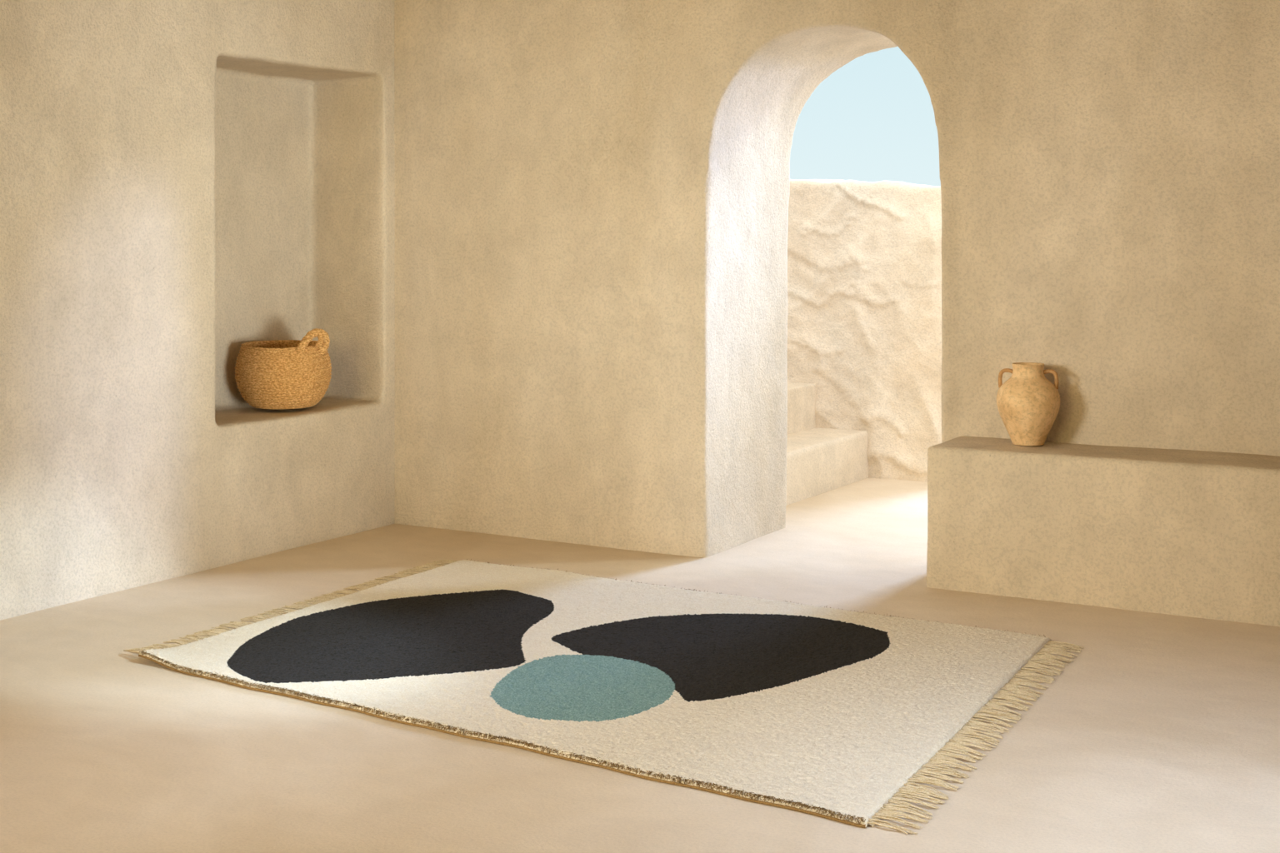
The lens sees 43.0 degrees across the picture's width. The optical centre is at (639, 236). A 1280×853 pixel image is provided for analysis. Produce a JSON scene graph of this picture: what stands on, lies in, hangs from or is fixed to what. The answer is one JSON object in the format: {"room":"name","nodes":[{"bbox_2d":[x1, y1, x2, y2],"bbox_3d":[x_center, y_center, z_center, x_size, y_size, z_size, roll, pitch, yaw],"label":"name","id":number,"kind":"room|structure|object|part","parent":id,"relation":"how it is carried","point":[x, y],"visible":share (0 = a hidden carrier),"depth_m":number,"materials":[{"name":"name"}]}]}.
{"room":"traditional dwelling","nodes":[
{"label":"traditional dwelling","id":0,"kind":"room"},
{"bbox_2d":[0,0,394,620],"bbox_3d":[-3.263,-0.115,4.438,0.867,3.085,9.014,0,0,30],"label":"wall","id":1,"kind":"structure","parent":0,"point":[184,184],"depth_m":6.22,"materials":[{"name":"paint"}]},
{"bbox_2d":[235,328,331,409],"bbox_3d":[-1.533,0.564,7.013,0.418,0.344,0.407,0,0,30],"label":"rope basket","id":2,"kind":"object","parent":1,"relation":"in","point":[278,374],"visible":1,"depth_m":6.87,"materials":[{"name":"brown fabric"}]},
{"bbox_3d":[-1.400,0.461,6.920,0.167,0.138,0.055,0,0,-38],"label":"handle","id":3,"kind":"part","parent":2,"relation":"part of","materials":[{"name":"wicker"}]},
{"bbox_2d":[0,477,1279,852],"bbox_3d":[1.867,1.375,6.116,11.600,0.150,17.200,0,0,30],"label":"floor","id":4,"kind":"structure","parent":0,"point":[1162,734],"depth_m":4.16,"materials":[{"name":"beige concrete"}]},
{"bbox_2d":[123,559,1084,834],"bbox_3d":[-0.104,1.278,5.011,2.828,0.040,1.944,0,0,30],"label":"area rug","id":5,"kind":"object","parent":4,"relation":"on","point":[833,714],"visible":1,"depth_m":4.77,"materials":[{"name":"beige fabric"}]},
{"bbox_2d":[785,382,869,505],"bbox_3d":[0.039,1.103,8.627,1.942,0.600,1.517,0,0,30],"label":"staircase","id":6,"kind":"structure","parent":4,"relation":"on","point":[820,461],"depth_m":8.46,"materials":[{"name":"paint"}]},
{"bbox_2d":[926,436,1279,626],"bbox_3d":[2.906,1.098,5.190,4.043,0.653,0.391,0,0,30],"label":"bench","id":7,"kind":"object","parent":4,"relation":"on","point":[1192,533],"visible":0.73,"depth_m":5.70,"materials":[{"name":"paint"}]},
{"bbox_2d":[996,362,1059,445],"bbox_3d":[1.446,0.623,6.051,0.232,0.300,0.234,0,0,30],"label":"jar","id":8,"kind":"object","parent":7,"relation":"on","point":[1028,403],"visible":1,"depth_m":5.98,"materials":[{"name":"ceramic"}]},
{"bbox_3d":[1.369,0.529,6.073,0.061,0.073,0.015,0,0,16],"label":"handle","id":9,"kind":"part","parent":8,"relation":"part of","materials":[{"name":"ceramic"}]},
{"bbox_3d":[1.522,0.529,6.030,0.061,0.073,0.015,0,0,16],"label":"handle","id":10,"kind":"part","parent":8,"relation":"part of","materials":[{"name":"ceramic"}]},
{"bbox_2d":[394,0,1279,558],"bbox_3d":[2.033,-0.115,6.022,6.831,3.083,0.816,0,0,30],"label":"wall","id":11,"kind":"structure","parent":0,"point":[592,197],"depth_m":6.64,"materials":[{"name":"paint"}]},
{"bbox_2d":[786,179,941,482],"bbox_3d":[0.302,0.534,9.572,3.512,1.986,0.539,0,0,30],"label":"wall","id":12,"kind":"structure","parent":0,"point":[864,258],"depth_m":8.75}
]}

